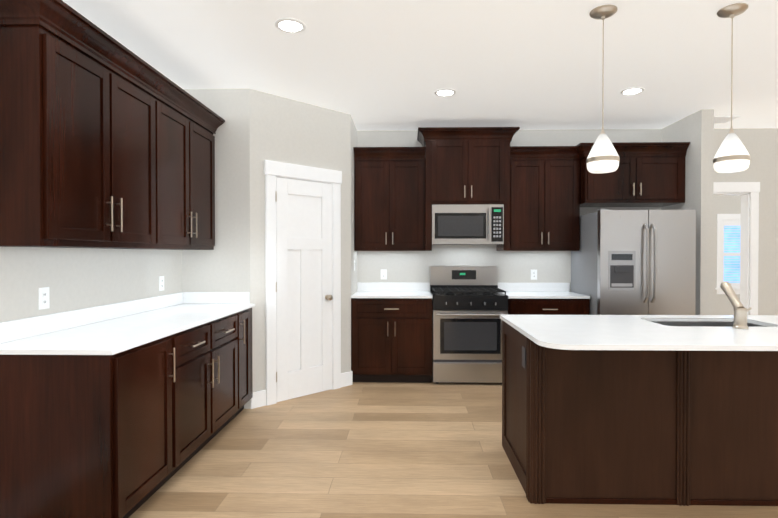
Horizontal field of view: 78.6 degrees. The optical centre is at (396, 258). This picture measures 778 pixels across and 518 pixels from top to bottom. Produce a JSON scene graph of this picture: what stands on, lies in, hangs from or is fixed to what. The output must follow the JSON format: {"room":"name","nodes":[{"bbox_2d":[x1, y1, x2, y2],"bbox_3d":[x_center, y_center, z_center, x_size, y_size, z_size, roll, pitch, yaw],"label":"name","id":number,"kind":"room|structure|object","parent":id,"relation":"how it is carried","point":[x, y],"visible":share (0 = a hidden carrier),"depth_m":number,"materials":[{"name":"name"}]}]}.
{"room":"kitchen","nodes":[
{"label":"kitchen","id":0,"kind":"room"},
{"bbox_2d":[0,247,181,321],"bbox_3d":[-2.018,-0.049,0.617,0.130,2.770,7.020,0,1,1],"label":"wall","id":1,"kind":"structure","parent":0,"point":[75,278],"depth_m":2.85,"materials":[{"name":"paint"}]},
{"bbox_2d":[38,287,49,309],"bbox_3d":[-1.904,0.212,2.562,0.007,0.116,0.072,0,1,1],"label":"electrical outlet","id":2,"kind":"object","parent":1,"relation":"attached to","point":[43,298],"visible":1,"depth_m":2.56,"materials":[{"name":"plastic"}]},
{"bbox_2d":[0,16,163,249],"bbox_3d":[-1.742,-0.575,2.659,0.324,1.020,1.026,0,1,1],"label":"upper cabinet","id":3,"kind":"object","parent":1,"relation":"attached to","point":[107,141],"depth_m":2.34,"materials":[{"name":"brown wood"}]},
{"bbox_2d":[159,276,163,290],"bbox_3d":[-1.876,0.194,3.787,0.007,0.116,0.072,0,1,1],"label":"electrical outlet","id":4,"kind":"object","parent":1,"relation":"attached to","point":[161,283],"visible":1,"depth_m":3.78,"materials":[{"name":"plastic"}]},
{"bbox_2d":[164,96,216,249],"bbox_3d":[-1.722,-0.584,3.553,0.324,1.020,1.026,0,1,1],"label":"upper cabinet","id":5,"kind":"object","parent":1,"relation":"attached to","point":[189,141],"depth_m":3.55,"materials":[{"name":"brown wood"}]},
{"bbox_2d":[181,89,356,408],"bbox_3d":[-1.230,-0.092,4.880,1.510,2.770,1.540,0,1,1],"label":"wall","id":6,"kind":"structure","parent":0,"point":[255,130],"depth_m":4.15,"materials":[{"name":"paint"}]},
{"bbox_2d":[251,371,352,408],"bbox_3d":[2.999,1.260,1.285,9.869,0.140,8.319,0,1,1],"label":"baseboard","id":7,"kind":"structure","parent":6,"relation":"attached to","point":[258,398],"depth_m":4.19,"materials":[{"name":"white wood"}]},
{"bbox_2d":[264,160,341,405],"bbox_3d":[-0.863,0.211,4.481,0.838,2.172,0.030,-1,1,-44],"label":"door frame","id":8,"kind":"structure","parent":6,"relation":"attached to","point":[273,170],"depth_m":4.27,"materials":[{"name":"white wood"}]},
{"bbox_2d":[275,177,332,401],"bbox_3d":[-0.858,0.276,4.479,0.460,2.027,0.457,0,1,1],"label":"pantry door","id":9,"kind":"structure","parent":6,"relation":"in","point":[304,297],"depth_m":4.47,"materials":[{"name":"white wood"}]},
{"bbox_2d":[62,0,777,130],"bbox_3d":[3.036,-1.489,3.097,10.120,0.060,12.240,0,1,1],"label":"ceiling","id":10,"kind":"structure","parent":0,"point":[380,65],"depth_m":3.43,"materials":[{"name":"paint"}]},
{"bbox_2d":[275,18,305,32],"bbox_3d":[-0.664,-1.453,2.962,0.190,0.007,0.190,0,1,1],"label":"recessed light","id":11,"kind":"object","parent":10,"relation":"in","point":[289,25],"visible":1,"depth_m":2.95,"materials":[{"name":"white plastic"}]},
{"bbox_2d":[434,89,455,95],"bbox_3d":[0.425,-1.465,4.188,0.190,0.007,0.190,0,1,1],"label":"recessed light","id":12,"kind":"object","parent":10,"relation":"in","point":[445,92],"visible":1,"depth_m":4.18,"materials":[{"name":"white plastic"}]},
{"bbox_2d":[586,5,619,173],"bbox_3d":[1.212,-0.984,2.794,0.181,0.942,0.181,0,1,1],"label":"pendant light","id":13,"kind":"object","parent":10,"relation":"hanging from","point":[603,157],"visible":1,"depth_m":2.75,"materials":[{"name":"white glass"}]},
{"bbox_2d":[620,87,644,94],"bbox_3d":[2.057,-1.465,4.150,0.190,0.007,0.190,0,1,1],"label":"recessed light","id":14,"kind":"object","parent":10,"relation":"in","point":[633,91],"visible":1,"depth_m":4.15,"materials":[{"name":"white plastic"}]},
{"bbox_2d":[714,116,740,123],"bbox_3d":[3.420,-1.472,5.029,0.260,0.010,0.260,0,1,1],"label":"ceiling vent","id":15,"kind":"object","parent":10,"relation":"in","point":[721,119],"visible":0.54,"depth_m":4.98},
{"bbox_2d":[713,3,750,172],"bbox_3d":[1.958,-0.984,2.777,0.181,0.942,0.181,0,1,1],"label":"pendant light","id":16,"kind":"object","parent":10,"relation":"hanging from","point":[732,155],"visible":1,"depth_m":2.74,"materials":[{"name":"white glass"}]},
{"bbox_2d":[129,381,777,517],"bbox_3d":[3.036,1.341,3.126,10.120,0.060,12.240,0,1,1],"label":"floor","id":17,"kind":"structure","parent":0,"point":[390,450],"depth_m":2.99,"materials":[{"name":"brown wood"}]},
{"bbox_2d":[0,331,183,517],"bbox_3d":[-1.590,0.873,2.465,0.638,0.888,0.616,0,1,1],"label":"base cabinet","id":18,"kind":"object","parent":17,"relation":"on","point":[127,433],"depth_m":2.16,"materials":[{"name":"brown wood"}]},
{"bbox_2d":[184,310,243,464],"bbox_3d":[-1.573,0.866,3.212,0.638,0.888,1.172,0,1,1],"label":"base cabinet","id":19,"kind":"object","parent":17,"relation":"on","point":[213,350],"depth_m":3.23,"materials":[{"name":"brown wood"}]},
{"bbox_2d":[0,292,254,354],"bbox_3d":[-1.572,0.358,3.126,0.643,0.125,1.988,0,1,1],"label":"countertop","id":20,"kind":"structure","parent":19,"relation":"on","point":[112,329],"depth_m":2.74,"materials":[{"name":"white stone"}]},
{"bbox_2d":[244,308,252,404],"bbox_3d":[-1.557,0.859,3.890,0.638,0.888,0.469,0,1,1],"label":"base cabinet","id":21,"kind":"object","parent":17,"relation":"on","point":[248,375],"depth_m":3.95,"materials":[{"name":"brown wood"}]},
{"bbox_2d":[351,298,431,382],"bbox_3d":[-0.048,0.846,5.173,0.836,0.889,0.674,0,1,1],"label":"base cabinet","id":22,"kind":"object","parent":17,"relation":"on","point":[391,339],"visible":1,"depth_m":4.88,"materials":[{"name":"brown wood"}]},
{"bbox_2d":[351,282,432,297],"bbox_3d":[-0.047,0.338,5.185,0.837,0.125,0.640,0,1,1],"label":"countertop","id":23,"kind":"structure","parent":22,"relation":"on","point":[390,290],"depth_m":5.48,"materials":[{"name":"white stone"}]},
{"bbox_2d":[430,266,507,383],"bbox_3d":[0.756,0.688,5.140,0.766,1.205,0.696,0,1,1],"label":"range","id":24,"kind":"object","parent":17,"relation":"on","point":[469,305],"visible":0.96,"depth_m":4.86,"materials":[{"name":"metal"}]},
{"bbox_2d":[507,299,589,314],"bbox_3d":[1.557,0.846,5.137,0.828,0.889,0.674,0,1,1],"label":"base cabinet","id":25,"kind":"object","parent":17,"relation":"on","point":[548,306],"visible":0.31,"depth_m":4.84,"materials":[{"name":"brown wood"}]},
{"bbox_2d":[498,283,589,298],"bbox_3d":[1.557,0.338,5.148,0.829,0.125,0.640,0,1,1],"label":"countertop","id":26,"kind":"structure","parent":25,"relation":"on","point":[537,290],"depth_m":5.44,"materials":[{"name":"white stone"}]},
{"bbox_2d":[571,209,695,314],"bbox_3d":[2.433,0.401,4.973,0.910,1.782,0.915,0,1,1],"label":"refrigerator","id":27,"kind":"object","parent":17,"relation":"on","point":[633,262],"visible":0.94,"depth_m":4.59,"materials":[{"name":"metal"}]},
{"bbox_2d":[502,320,777,505],"bbox_3d":[1.905,0.869,2.907,2.371,0.889,0.779,0,1,1],"label":"kitchen island","id":28,"kind":"object","parent":17,"relation":"on","point":[658,427],"visible":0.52,"depth_m":2.55,"materials":[{"name":"brown wood"}]},
{"bbox_2d":[500,315,777,350],"bbox_3d":[1.913,0.412,2.777,2.400,0.025,1.120,0,1,1],"label":"island countertop","id":29,"kind":"structure","parent":28,"relation":"on","point":[603,332],"depth_m":2.59,"materials":[{"name":"white stone"}]},
{"bbox_2d":[651,321,766,326],"bbox_3d":[1.965,0.540,3.002,0.737,0.233,0.422,0,1,1],"label":"sink","id":30,"kind":"object","parent":29,"relation":"in","point":[698,323],"depth_m":3.21,"materials":[{"name":"silver metal"}]},
{"bbox_2d":[720,282,751,328],"bbox_3d":[1.996,0.268,2.805,0.098,0.261,0.200,0,1,1],"label":"faucet","id":31,"kind":"object","parent":29,"relation":"on","point":[740,315],"visible":1,"depth_m":2.74,"materials":[{"name":"silver metal"}]},
{"bbox_2d":[357,128,777,314],"bbox_3d":[3.785,-0.098,5.475,8.490,2.770,0.120,0,1,1],"label":"wall","id":32,"kind":"structure","parent":0,"point":[761,146],"depth_m":5.46,"materials":[{"name":"paint"}]},
{"bbox_2d":[381,269,386,278],"bbox_3d":[-0.153,0.179,5.503,0.072,0.116,0.007,0,1,1],"label":"electrical outlet","id":33,"kind":"object","parent":32,"relation":"attached to","point":[383,273],"visible":1,"depth_m":5.50,"materials":[{"name":"plastic"}]},
{"bbox_2d":[354,155,424,250],"bbox_3d":[-0.077,-0.601,5.322,0.770,1.021,0.348,0,1,1],"label":"upper cabinet","id":34,"kind":"object","parent":32,"relation":"attached to","point":[389,190],"depth_m":5.16,"materials":[{"name":"brown wood"}]},
{"bbox_2d":[421,135,512,210],"bbox_3d":[0.759,-0.936,5.260,0.901,0.700,0.428,0,1,1],"label":"upper cabinet","id":35,"kind":"object","parent":32,"relation":"attached to","point":[459,169],"depth_m":5.05,"materials":[{"name":"brown wood"}]},
{"bbox_2d":[432,204,503,244],"bbox_3d":[0.759,-0.369,5.233,0.760,0.426,0.453,0,1,1],"label":"microwave","id":36,"kind":"object","parent":35,"relation":"attached to","point":[475,224],"visible":1,"depth_m":5.06,"materials":[{"name":"metal"}]},
{"bbox_2d":[531,270,536,279],"bbox_3d":[1.576,0.179,5.464,0.072,0.116,0.007,0,1,1],"label":"electrical outlet","id":37,"kind":"object","parent":32,"relation":"attached to","point":[533,274],"visible":1,"depth_m":5.46,"materials":[{"name":"plastic"}]},
{"bbox_2d":[501,155,580,250],"bbox_3d":[1.594,-0.601,5.284,0.763,1.021,0.348,0,1,1],"label":"upper cabinet","id":38,"kind":"object","parent":32,"relation":"attached to","point":[543,194],"depth_m":5.12,"materials":[{"name":"brown wood"}]},
{"bbox_2d":[581,151,686,206],"bbox_3d":[2.493,-0.850,5.186,1.029,0.520,0.498,0,1,1],"label":"upper cabinet","id":39,"kind":"object","parent":32,"relation":"attached to","point":[641,178],"depth_m":4.94,"materials":[{"name":"brown wood"}]},
{"bbox_2d":[713,182,759,314],"bbox_3d":[3.627,0.207,5.471,0.975,2.160,0.146,0,1,1],"label":"door frame","id":40,"kind":"structure","parent":32,"relation":"attached to","point":[749,192],"depth_m":5.39,"materials":[{"name":"white wood"}]},
{"bbox_2d":[661,109,713,314],"bbox_3d":[3.070,-0.094,5.061,0.120,2.770,0.740,0,1,1],"label":"wall","id":41,"kind":"structure","parent":0,"point":[696,130],"depth_m":4.70,"materials":[{"name":"paint"}]},
{"bbox_2d":[713,195,740,314],"bbox_3d":[3.869,-0.135,9.154,8.490,2.770,0.120,0,1,1],"label":"wall","id":42,"kind":"structure","parent":0,"point":[726,204],"depth_m":9.04,"materials":[{"name":"paint"}]},
{"bbox_2d":[715,214,740,293],"bbox_3d":[6.601,-0.093,9.006,1.080,1.530,0.048,0,1,1],"label":"window","id":43,"kind":"structure","parent":42,"relation":"in","point":[728,247],"depth_m":9.03,"materials":[{"name":"glass"}]}
]}

